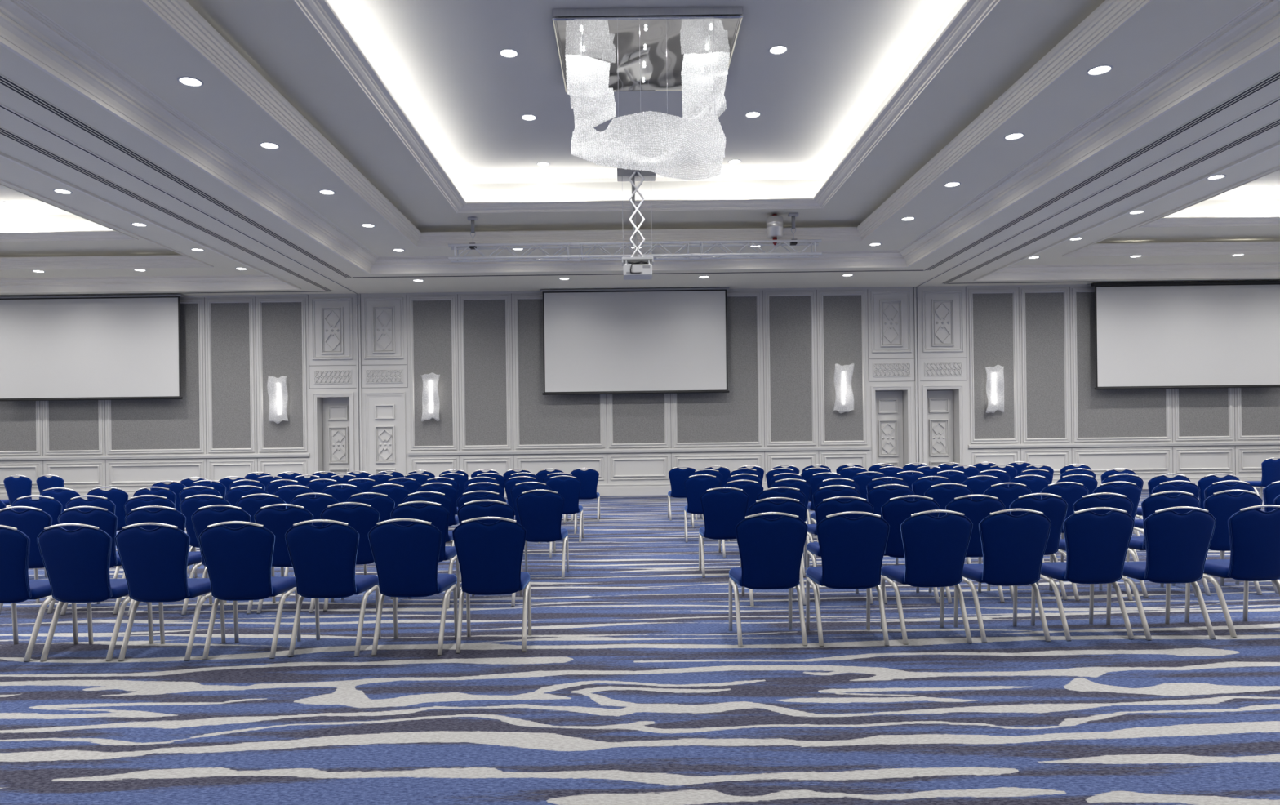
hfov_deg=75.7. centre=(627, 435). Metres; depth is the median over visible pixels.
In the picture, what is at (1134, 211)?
recessed light
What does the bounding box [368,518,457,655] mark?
banquet chair
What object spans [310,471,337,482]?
banquet chair
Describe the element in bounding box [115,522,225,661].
banquet chair
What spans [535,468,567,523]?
banquet chair
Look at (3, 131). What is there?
ceiling vent
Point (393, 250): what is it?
recessed light
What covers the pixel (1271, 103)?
trim
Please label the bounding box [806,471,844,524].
banquet chair
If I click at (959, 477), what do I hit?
banquet chair
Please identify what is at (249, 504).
banquet chair
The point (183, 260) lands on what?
trim
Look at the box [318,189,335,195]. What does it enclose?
recessed light
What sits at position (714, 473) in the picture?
banquet chair
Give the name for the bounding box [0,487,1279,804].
floor
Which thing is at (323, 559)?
banquet chair
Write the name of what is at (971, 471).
banquet chair
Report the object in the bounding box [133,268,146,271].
recessed light
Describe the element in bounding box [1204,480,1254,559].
banquet chair
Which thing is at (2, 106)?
trim
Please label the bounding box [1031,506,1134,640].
banquet chair
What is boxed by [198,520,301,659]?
banquet chair
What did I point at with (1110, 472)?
banquet chair
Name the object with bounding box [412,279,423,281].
recessed light
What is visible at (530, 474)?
banquet chair
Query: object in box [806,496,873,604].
banquet chair
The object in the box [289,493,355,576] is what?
banquet chair
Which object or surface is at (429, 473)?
banquet chair
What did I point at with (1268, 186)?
recessed light
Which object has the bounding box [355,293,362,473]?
trim
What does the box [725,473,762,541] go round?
banquet chair
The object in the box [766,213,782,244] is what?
chain hoist
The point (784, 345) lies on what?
wall
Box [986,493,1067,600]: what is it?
banquet chair
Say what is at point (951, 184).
recessed light
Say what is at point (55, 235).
trim
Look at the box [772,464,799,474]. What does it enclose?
banquet chair
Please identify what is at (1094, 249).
trim
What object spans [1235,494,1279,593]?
banquet chair
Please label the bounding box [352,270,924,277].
trim
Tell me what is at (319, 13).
trim
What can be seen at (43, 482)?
banquet chair
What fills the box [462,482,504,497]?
banquet chair
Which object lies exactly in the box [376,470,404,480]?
banquet chair
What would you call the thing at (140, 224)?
recessed light
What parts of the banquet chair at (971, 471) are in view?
handle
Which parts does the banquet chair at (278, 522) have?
leg, handle, leg, backrest, leg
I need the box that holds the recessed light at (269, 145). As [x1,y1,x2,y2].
[258,142,279,149]
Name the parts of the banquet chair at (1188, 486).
leg, rail, seat, backrest, handle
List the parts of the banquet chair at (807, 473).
handle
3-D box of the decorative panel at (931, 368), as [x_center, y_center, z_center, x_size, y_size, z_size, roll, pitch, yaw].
[7.680,-1.626,20.061,0.930,0.340,0.018,-1,0,0]
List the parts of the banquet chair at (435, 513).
handle, backrest, leg, seat, leg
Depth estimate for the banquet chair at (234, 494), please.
9.79 m
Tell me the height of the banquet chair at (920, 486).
0.929 m
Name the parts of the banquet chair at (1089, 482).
handle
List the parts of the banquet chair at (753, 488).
leg, leg, backrest, handle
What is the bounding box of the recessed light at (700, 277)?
[697,275,709,278]
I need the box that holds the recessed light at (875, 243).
[868,242,881,245]
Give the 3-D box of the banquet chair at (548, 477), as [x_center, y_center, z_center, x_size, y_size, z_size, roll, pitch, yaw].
[-1.017,1.007,12.512,0.499,0.929,0.530,-1,0,-1]
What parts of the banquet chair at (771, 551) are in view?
leg, rail, leg, seat, backrest, handle, leg, leg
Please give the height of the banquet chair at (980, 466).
0.929 m
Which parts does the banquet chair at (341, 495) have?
handle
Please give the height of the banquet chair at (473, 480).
0.929 m
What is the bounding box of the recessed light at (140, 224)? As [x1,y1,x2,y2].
[131,222,147,226]
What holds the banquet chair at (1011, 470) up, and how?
on the floor
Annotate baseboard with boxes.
[0,490,136,500]
[503,482,768,497]
[1051,476,1263,488]
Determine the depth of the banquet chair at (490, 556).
5.57 m
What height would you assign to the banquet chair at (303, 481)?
0.929 m
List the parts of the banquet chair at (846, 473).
handle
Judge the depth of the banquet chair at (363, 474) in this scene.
13.88 m
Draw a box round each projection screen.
[0,293,183,401]
[539,287,728,395]
[1090,280,1279,389]
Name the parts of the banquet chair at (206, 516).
leg, handle, backrest, leg, leg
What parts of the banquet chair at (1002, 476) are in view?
handle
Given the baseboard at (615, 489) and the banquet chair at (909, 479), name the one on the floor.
the banquet chair at (909, 479)
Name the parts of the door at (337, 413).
square panel, carved panel, carved panel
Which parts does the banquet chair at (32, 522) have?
leg, handle, backrest, leg, leg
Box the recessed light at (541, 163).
[536,161,550,166]
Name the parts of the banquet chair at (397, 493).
handle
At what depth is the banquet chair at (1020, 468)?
14.42 m
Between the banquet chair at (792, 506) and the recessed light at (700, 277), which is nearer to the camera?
the banquet chair at (792, 506)
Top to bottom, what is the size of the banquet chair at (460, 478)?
0.929 m
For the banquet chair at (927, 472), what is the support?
on the floor
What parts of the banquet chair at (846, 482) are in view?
seat, backrest, handle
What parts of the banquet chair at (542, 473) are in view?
handle, backrest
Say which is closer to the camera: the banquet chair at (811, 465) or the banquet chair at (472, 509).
the banquet chair at (472, 509)
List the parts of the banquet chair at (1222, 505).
leg, leg, backrest, handle, leg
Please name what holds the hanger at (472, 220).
hanging from the ceiling
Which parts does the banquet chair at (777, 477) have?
handle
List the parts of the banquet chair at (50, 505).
handle, backrest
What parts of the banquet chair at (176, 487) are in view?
handle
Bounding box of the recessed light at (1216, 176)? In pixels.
[1206,174,1226,179]
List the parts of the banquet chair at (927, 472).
handle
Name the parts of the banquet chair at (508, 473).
backrest, handle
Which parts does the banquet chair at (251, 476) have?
handle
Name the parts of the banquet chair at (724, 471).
handle, backrest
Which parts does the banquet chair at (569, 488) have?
handle, backrest, seat, leg, leg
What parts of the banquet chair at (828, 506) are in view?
leg, rail, seat, leg, backrest, handle, leg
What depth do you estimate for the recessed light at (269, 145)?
10.62 m
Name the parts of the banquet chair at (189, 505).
leg, handle, backrest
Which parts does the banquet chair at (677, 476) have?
leg, leg, backrest, handle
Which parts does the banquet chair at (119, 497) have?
handle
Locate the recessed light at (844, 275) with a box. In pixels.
[841,274,853,276]
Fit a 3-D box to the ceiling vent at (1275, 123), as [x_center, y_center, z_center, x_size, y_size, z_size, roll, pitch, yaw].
[7.555,-3.646,6.590,0.170,0.018,26.180,-1,0,0]
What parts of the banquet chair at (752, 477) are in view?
handle, backrest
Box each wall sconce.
[266,375,288,423]
[421,373,439,421]
[833,363,853,413]
[984,364,1004,413]
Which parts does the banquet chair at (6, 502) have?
seat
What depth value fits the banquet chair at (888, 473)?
13.00 m
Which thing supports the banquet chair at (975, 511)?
on the floor
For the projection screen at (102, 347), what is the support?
hanging from the ceiling
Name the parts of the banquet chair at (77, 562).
leg, handle, backrest, leg, leg, seat, leg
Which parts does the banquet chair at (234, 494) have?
handle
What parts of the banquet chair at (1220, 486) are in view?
backrest, handle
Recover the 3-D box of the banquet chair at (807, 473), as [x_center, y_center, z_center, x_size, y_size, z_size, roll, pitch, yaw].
[2.982,0.957,13.202,0.499,0.929,0.530,-1,0,0]
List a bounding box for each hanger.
[467,217,477,249]
[787,213,798,245]
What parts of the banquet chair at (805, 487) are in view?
handle, backrest, leg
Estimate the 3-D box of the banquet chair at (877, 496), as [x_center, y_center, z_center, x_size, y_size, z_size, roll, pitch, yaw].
[2.722,0.960,8.762,0.499,0.929,0.530,-1,0,-2]
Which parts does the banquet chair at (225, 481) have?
handle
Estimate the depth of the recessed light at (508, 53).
10.40 m
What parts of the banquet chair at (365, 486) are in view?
handle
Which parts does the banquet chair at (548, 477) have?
backrest, handle, leg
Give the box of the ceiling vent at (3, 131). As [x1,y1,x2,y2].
[0,126,333,291]
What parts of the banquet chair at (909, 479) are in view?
handle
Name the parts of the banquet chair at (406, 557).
leg, leg, handle, backrest, seat, leg, rail, leg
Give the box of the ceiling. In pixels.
[0,0,1279,296]
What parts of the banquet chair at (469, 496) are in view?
handle, backrest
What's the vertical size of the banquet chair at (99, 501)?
0.929 m
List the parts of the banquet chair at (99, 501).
handle, backrest, leg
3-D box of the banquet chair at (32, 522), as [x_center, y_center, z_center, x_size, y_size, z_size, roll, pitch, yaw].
[-5.147,1.058,7.242,0.499,0.929,0.530,-1,0,1]
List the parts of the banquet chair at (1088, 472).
handle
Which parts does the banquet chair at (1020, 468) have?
handle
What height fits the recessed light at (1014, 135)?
0.018 m
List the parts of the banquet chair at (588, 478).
handle, backrest, leg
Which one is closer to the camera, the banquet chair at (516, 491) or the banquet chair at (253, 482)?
the banquet chair at (516, 491)
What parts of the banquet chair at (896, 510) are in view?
leg, backrest, handle, leg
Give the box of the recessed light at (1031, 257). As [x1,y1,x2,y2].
[1027,256,1039,258]
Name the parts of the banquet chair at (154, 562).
leg, handle, backrest, leg, leg, seat, rail, leg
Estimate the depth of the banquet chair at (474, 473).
13.90 m
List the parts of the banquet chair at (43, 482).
handle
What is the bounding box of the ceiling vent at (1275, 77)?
[924,70,1279,270]
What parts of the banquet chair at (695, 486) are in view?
leg, handle, backrest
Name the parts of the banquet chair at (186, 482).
handle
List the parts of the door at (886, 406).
square panel, carved panel, carved panel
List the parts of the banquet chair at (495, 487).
handle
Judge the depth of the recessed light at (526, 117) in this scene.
12.49 m
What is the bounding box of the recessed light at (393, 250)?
[392,248,404,251]
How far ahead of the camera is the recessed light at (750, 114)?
12.49 m
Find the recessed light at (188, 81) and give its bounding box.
[177,76,203,86]
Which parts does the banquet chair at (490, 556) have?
leg, leg, handle, backrest, seat, leg, rail, leg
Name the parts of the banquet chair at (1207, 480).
handle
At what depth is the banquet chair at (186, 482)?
12.25 m
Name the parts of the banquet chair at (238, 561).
leg, handle, leg, backrest, leg, seat, rail, leg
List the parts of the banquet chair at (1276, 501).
leg, backrest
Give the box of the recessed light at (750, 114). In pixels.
[744,111,760,118]
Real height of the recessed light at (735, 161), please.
0.018 m
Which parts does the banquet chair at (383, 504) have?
leg, handle, backrest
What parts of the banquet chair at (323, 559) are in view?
leg, leg, handle, backrest, leg, seat, rail, leg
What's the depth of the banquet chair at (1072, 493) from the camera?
8.54 m
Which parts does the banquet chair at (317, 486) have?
handle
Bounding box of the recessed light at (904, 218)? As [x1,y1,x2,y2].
[900,217,915,220]
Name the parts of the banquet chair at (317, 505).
handle, backrest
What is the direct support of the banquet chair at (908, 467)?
on the floor
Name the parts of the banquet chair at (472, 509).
handle, backrest, leg, leg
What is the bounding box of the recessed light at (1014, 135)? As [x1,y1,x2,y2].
[1004,133,1024,140]
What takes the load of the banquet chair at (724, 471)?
on the floor
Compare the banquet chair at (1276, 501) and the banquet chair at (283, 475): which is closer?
the banquet chair at (1276, 501)
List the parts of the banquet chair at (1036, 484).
handle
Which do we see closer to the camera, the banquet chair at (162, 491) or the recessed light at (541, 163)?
the banquet chair at (162, 491)
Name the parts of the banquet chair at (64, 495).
handle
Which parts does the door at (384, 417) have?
square panel, carved panel, carved panel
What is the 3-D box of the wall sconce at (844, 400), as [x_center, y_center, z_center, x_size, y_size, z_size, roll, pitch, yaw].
[5.236,-1.151,19.978,0.508,1.211,0.177,-1,0,0]
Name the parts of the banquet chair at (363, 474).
handle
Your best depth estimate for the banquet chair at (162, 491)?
9.79 m
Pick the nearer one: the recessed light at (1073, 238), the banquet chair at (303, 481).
the banquet chair at (303, 481)
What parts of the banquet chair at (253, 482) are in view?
handle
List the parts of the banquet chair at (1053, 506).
leg, leg, backrest, handle, leg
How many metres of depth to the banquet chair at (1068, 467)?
13.11 m
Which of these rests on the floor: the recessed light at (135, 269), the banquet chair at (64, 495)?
the banquet chair at (64, 495)
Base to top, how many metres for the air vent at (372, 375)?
0.340 m
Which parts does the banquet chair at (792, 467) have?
handle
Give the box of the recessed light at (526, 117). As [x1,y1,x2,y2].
[520,114,537,120]
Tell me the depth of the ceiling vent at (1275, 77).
10.62 m
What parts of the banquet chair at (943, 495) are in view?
backrest, handle, leg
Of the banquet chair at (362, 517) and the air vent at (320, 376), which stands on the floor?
the banquet chair at (362, 517)
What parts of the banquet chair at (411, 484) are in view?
handle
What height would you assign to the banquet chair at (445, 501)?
0.929 m
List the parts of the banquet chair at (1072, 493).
leg, backrest, handle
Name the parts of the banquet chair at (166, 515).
leg, handle, backrest, leg, seat, rail, leg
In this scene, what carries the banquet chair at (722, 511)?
on the floor
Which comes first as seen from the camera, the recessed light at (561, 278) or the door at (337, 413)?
the recessed light at (561, 278)
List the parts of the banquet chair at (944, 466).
handle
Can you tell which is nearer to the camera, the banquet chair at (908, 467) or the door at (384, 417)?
the banquet chair at (908, 467)
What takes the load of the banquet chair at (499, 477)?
on the floor
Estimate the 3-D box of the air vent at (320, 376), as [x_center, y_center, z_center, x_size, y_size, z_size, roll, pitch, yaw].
[-7.189,-1.440,20.061,0.930,0.340,0.018,-1,0,0]
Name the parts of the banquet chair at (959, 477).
handle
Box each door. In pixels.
[312,392,354,477]
[364,391,405,476]
[871,385,913,467]
[922,384,964,468]
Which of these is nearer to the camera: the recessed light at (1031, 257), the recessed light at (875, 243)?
the recessed light at (875, 243)
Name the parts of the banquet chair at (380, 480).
handle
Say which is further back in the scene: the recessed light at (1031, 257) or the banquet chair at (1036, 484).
the recessed light at (1031, 257)
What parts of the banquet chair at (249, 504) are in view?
handle, backrest, leg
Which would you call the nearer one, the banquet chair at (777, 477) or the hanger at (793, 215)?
the banquet chair at (777, 477)
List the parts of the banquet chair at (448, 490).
handle, seat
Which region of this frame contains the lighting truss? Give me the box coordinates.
[448,239,822,262]
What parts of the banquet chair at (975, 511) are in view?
leg, backrest, handle, leg, leg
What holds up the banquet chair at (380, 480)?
on the floor
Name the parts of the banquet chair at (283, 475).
handle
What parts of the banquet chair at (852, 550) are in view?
leg, rail, leg, seat, backrest, handle, leg, leg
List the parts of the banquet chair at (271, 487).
handle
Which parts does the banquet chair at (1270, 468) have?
seat, leg, leg, backrest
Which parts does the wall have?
fabric panel, wainscot moulding, panel moulding, panel moulding, fabric panel, wainscot moulding, panel moulding, dado rail, fabric panel, wainscot moulding, panel moulding, fabric panel, wainscot moulding, rail, panel moulding, fabric panel, wainscot moulding, panel moulding, carved panel, panel moulding, carved panel, panel moulding, fabric panel, wainscot moulding, panel moulding, fabric panel, wainscot moulding, panel moulding, fabric panel, wainscot moulding, rail, panel moulding, fabric panel, wainscot moulding, dado rail, panel moulding, fabric panel, wainscot moulding, panel moulding, fabric panel, wainscot moulding, fabric panel, panel moulding, wainscot moulding, panel moulding, carved panel, panel moulding, carved panel, panel moulding, fabric panel, wainscot moulding, rail, fabric panel, panel moulding, wainscot moulding, fabric panel, panel moulding, wainscot moulding, dado rail, panel moulding, fabric panel, wainscot moulding, panel moulding, wainscot moulding, fabric panel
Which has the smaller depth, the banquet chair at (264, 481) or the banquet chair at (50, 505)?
the banquet chair at (50, 505)
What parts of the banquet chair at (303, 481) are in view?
handle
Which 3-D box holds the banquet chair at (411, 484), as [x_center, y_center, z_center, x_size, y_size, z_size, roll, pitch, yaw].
[-3.097,1.033,11.542,0.499,0.929,0.530,-1,0,-2]
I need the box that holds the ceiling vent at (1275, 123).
[941,118,1279,283]
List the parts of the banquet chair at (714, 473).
leg, handle, backrest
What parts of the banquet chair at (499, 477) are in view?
handle, backrest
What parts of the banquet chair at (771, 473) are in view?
handle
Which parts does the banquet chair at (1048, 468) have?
handle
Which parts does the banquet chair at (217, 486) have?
handle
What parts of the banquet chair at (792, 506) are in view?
leg, leg, backrest, handle, leg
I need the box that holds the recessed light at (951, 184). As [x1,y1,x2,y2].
[943,182,960,186]
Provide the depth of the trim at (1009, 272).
19.09 m
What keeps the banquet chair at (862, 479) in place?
on the floor
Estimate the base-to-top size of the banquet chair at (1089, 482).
0.929 m
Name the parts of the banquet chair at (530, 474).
handle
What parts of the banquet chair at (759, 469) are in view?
handle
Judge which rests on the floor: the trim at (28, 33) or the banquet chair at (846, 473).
the banquet chair at (846, 473)
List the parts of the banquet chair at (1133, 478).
backrest, handle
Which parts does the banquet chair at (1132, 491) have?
backrest, handle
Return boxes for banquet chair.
[0,499,11,507]
[0,500,6,509]
[0,506,55,613]
[0,524,78,661]
[3,475,35,509]
[11,495,62,577]
[35,474,64,493]
[36,523,153,661]
[39,487,79,511]
[57,506,146,614]
[65,495,119,578]
[86,486,128,530]
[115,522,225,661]
[124,494,197,577]
[124,505,212,615]
[133,486,193,551]
[150,480,186,512]
[178,485,220,502]
[179,476,211,487]
[179,494,231,577]
[190,480,226,499]
[191,504,275,613]
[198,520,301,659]
[218,475,249,500]
[226,485,268,506]
[228,479,265,489]
[235,493,288,576]
[244,471,273,481]
[253,503,333,613]
[255,475,287,491]
[266,479,302,494]
[273,484,315,508]
[276,471,304,481]
[284,519,381,656]
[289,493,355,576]
[292,475,324,486]
[306,478,342,497]
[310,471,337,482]
[320,502,392,610]
[321,484,363,507]
[328,474,360,488]
[342,471,370,481]
[343,478,379,497]
[345,492,395,574]
[364,473,395,486]
[368,483,409,507]
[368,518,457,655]
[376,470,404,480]
[383,477,420,493]
[390,501,459,608]
[400,473,431,486]
[401,491,459,568]
[406,470,435,479]
[416,482,459,526]
[422,476,459,524]
[436,472,468,506]
[439,469,468,477]
[452,516,531,653]
[457,490,506,582]
[457,499,523,606]
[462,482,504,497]
[463,476,500,488]
[471,469,499,478]
[475,472,507,504]
[502,468,530,500]
[504,475,540,542]
[506,472,539,481]
[510,481,555,558]
[515,489,568,579]
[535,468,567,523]
[542,472,577,533]
[545,475,583,542]
[570,467,599,521]
[667,466,697,519]
[684,474,720,542]
[690,468,722,528]
[698,487,749,577]
[700,466,730,519]
[718,480,763,558]
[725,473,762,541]
[728,468,760,477]
[728,511,808,646]
[737,465,764,479]
[742,497,806,605]
[756,486,805,577]
[765,467,796,488]
[768,472,804,486]
[768,478,811,543]
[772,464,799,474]
[800,466,832,501]
[802,464,831,471]
[804,484,860,567]
[805,511,889,646]
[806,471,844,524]
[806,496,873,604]
[810,477,858,542]
[835,463,862,473]
[837,466,869,479]
[851,471,888,501]
[866,476,907,493]
[866,484,915,564]
[867,462,895,475]
[875,466,906,480]
[880,494,940,603]
[880,510,973,644]
[891,471,926,500]
[902,462,930,474]
[911,475,952,500]
[912,466,943,479]
[924,483,973,564]
[928,494,1004,603]
[931,470,968,487]
[937,462,964,473]
[948,465,979,477]
[953,508,1051,642]
[961,475,1002,500]
[966,482,1031,564]
[972,462,996,471]
[975,469,1010,487]
[986,464,1017,480]
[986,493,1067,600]
[1004,461,1031,476]
[1008,474,1049,498]
[1017,468,1053,484]
[1021,464,1053,475]
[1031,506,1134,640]
[1040,481,1088,562]
[1048,492,1133,600]
[1056,474,1097,494]
[1060,463,1091,475]
[1060,468,1095,478]
[1093,480,1141,561]
[1100,467,1136,533]
[1101,473,1143,536]
[1106,506,1216,639]
[1111,490,1199,597]
[1126,480,1199,561]
[1135,473,1190,519]
[1171,489,1262,595]
[1184,504,1279,637]
[1197,473,1239,509]
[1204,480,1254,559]
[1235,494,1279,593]
[1244,457,1279,508]
[1262,480,1279,511]
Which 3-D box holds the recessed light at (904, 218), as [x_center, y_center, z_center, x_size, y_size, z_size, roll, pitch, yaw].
[4.982,-3.864,14.650,0.248,0.018,0.248,-1,0,0]
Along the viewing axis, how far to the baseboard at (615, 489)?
20.02 m
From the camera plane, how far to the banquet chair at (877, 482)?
9.89 m
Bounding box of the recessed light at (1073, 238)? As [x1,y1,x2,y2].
[1068,237,1083,240]
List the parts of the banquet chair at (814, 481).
leg, seat, handle, backrest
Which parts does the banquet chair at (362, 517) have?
leg, handle, backrest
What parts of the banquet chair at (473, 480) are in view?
handle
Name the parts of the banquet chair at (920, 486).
handle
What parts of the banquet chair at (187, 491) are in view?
handle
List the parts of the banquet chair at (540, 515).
leg, handle, backrest, seat, leg, leg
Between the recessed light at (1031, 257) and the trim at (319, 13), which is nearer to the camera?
the trim at (319, 13)
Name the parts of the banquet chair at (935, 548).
leg, rail, seat, leg, backrest, handle, leg, leg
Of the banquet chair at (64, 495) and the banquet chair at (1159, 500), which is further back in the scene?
the banquet chair at (64, 495)
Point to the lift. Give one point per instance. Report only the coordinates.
(632, 175)
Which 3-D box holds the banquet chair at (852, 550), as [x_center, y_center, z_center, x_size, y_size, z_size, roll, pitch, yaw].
[1.542,0.975,5.842,0.499,0.929,0.530,-1,0,1]
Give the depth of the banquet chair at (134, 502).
8.27 m
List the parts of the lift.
scissor arm, scissor arm, scissor arm, scissor arm, scissor arm, scissor arm, scissor arm, scissor arm, carrier plate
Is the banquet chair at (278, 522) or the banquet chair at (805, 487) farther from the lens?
the banquet chair at (805, 487)
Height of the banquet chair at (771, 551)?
0.929 m
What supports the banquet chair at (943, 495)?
on the floor
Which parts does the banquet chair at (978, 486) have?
handle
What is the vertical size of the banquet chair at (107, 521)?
0.929 m
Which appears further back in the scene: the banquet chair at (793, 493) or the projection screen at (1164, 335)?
the projection screen at (1164, 335)
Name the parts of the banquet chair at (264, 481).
handle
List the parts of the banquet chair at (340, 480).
handle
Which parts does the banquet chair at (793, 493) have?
backrest, handle, leg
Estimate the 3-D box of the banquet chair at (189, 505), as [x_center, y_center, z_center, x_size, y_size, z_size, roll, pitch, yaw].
[-4.237,1.047,8.482,0.499,0.929,0.530,-1,0,-2]
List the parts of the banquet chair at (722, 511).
leg, seat, leg, handle, backrest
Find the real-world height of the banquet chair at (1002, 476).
0.929 m
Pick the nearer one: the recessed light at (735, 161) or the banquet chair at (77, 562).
the banquet chair at (77, 562)
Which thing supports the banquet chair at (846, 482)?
on the floor
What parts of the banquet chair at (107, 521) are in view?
leg, handle, backrest, seat, leg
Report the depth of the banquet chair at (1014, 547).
5.67 m
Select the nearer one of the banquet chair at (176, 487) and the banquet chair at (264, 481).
the banquet chair at (176, 487)
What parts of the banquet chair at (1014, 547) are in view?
leg, rail, seat, leg, backrest, leg, handle, leg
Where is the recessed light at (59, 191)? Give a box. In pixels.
[53,189,72,194]
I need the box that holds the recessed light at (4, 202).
[1,200,17,204]
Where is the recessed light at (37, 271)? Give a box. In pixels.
[31,270,44,272]
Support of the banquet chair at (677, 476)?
on the floor
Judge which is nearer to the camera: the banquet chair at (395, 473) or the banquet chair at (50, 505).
the banquet chair at (50, 505)
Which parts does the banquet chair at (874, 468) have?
handle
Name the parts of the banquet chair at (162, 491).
handle, backrest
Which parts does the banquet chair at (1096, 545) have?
leg, rail, seat, leg, leg, backrest, handle, leg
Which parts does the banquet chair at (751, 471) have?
handle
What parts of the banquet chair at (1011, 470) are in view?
handle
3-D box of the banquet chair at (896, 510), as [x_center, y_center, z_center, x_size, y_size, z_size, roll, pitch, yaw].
[2.402,0.964,7.222,0.499,0.929,0.530,-1,0,-1]
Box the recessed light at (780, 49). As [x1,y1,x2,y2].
[768,44,787,54]
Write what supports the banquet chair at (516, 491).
on the floor
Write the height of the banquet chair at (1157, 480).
0.929 m
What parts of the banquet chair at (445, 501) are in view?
handle, backrest, seat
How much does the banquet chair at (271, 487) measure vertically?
0.929 m
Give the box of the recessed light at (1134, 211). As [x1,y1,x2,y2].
[1128,210,1144,214]
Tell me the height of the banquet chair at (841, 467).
0.929 m
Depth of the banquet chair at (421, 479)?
12.61 m
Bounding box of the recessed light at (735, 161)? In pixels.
[727,159,741,164]
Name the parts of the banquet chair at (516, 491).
handle, backrest, leg, leg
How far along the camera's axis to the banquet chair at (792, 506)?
6.94 m
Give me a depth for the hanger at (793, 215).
15.49 m
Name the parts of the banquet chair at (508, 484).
backrest, handle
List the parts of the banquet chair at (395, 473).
handle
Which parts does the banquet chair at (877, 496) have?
backrest, handle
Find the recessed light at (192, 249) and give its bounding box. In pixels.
[190,248,204,251]
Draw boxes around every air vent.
[313,369,351,383]
[365,368,403,383]
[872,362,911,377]
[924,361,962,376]
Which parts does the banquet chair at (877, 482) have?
handle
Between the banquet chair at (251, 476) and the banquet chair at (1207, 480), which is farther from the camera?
the banquet chair at (251, 476)
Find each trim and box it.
[0,0,1279,274]
[0,102,359,293]
[0,151,301,293]
[0,178,213,270]
[0,183,138,241]
[0,290,326,295]
[139,0,1152,246]
[293,0,1001,213]
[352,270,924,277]
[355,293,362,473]
[914,286,920,465]
[915,96,1279,287]
[943,279,1279,284]
[973,141,1279,280]
[1062,164,1279,256]
[1137,168,1279,227]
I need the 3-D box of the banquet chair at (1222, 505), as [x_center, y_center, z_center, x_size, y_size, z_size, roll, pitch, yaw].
[5.272,0.928,7.392,0.499,0.929,0.530,-1,0,1]
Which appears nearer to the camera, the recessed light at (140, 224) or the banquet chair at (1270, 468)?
the recessed light at (140, 224)
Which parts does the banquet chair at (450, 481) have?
handle, backrest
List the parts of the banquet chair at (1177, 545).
leg, rail, seat, leg, leg, backrest, handle, leg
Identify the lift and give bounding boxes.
[617,168,655,266]
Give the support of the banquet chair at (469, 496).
on the floor
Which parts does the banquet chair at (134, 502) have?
handle, backrest, leg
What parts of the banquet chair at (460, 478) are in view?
handle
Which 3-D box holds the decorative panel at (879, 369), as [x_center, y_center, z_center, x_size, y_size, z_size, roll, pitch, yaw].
[6.423,-1.610,20.061,0.930,0.340,0.018,-1,0,0]
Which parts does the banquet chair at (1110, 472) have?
backrest, handle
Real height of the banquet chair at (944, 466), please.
0.929 m
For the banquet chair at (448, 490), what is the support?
on the floor
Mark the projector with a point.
(638, 270)
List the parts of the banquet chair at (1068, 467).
handle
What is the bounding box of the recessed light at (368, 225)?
[360,223,375,227]
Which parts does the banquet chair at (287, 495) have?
handle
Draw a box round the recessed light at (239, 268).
[235,267,247,270]
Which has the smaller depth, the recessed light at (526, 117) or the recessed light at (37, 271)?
the recessed light at (526, 117)
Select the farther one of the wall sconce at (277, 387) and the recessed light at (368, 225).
the wall sconce at (277, 387)
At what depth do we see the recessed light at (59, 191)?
12.44 m
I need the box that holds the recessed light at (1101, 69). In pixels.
[1086,64,1113,75]
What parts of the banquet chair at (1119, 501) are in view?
leg, rail, seat, leg, leg, backrest, handle, leg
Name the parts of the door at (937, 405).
square panel, carved panel, carved panel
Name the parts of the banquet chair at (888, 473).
handle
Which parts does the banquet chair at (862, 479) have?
handle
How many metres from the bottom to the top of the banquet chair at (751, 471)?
0.929 m
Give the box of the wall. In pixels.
[0,284,1279,492]
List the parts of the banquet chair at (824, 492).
leg, seat, leg, backrest, handle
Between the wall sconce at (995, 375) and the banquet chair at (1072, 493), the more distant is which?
the wall sconce at (995, 375)
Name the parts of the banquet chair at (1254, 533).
leg, rail, seat, leg, leg, backrest, handle, leg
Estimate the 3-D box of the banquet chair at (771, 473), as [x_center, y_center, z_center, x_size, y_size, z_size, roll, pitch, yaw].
[2.402,0.964,13.122,0.499,0.929,0.530,-1,0,-2]
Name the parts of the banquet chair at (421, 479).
handle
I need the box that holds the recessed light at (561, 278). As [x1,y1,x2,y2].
[559,277,569,279]
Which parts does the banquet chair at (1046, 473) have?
handle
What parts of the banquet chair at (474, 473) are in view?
backrest, handle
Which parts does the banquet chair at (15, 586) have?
handle, leg, backrest, leg, seat, leg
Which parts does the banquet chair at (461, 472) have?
handle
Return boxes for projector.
[623,259,652,279]
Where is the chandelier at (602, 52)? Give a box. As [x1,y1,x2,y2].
[552,6,742,181]
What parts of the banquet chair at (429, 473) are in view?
handle, backrest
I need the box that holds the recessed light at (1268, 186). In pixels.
[1259,185,1275,189]
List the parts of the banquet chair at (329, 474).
handle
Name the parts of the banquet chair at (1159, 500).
seat, leg, backrest, handle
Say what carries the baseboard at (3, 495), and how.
attached to the wall
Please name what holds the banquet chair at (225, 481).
on the floor
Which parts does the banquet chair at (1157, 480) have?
seat, backrest, handle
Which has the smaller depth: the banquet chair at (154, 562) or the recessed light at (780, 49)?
the banquet chair at (154, 562)
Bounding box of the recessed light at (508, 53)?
[498,48,518,57]
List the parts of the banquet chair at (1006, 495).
backrest, handle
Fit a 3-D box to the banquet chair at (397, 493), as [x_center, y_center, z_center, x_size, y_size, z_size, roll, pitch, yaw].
[-2.847,1.030,10.052,0.499,0.929,0.530,-1,0,-1]

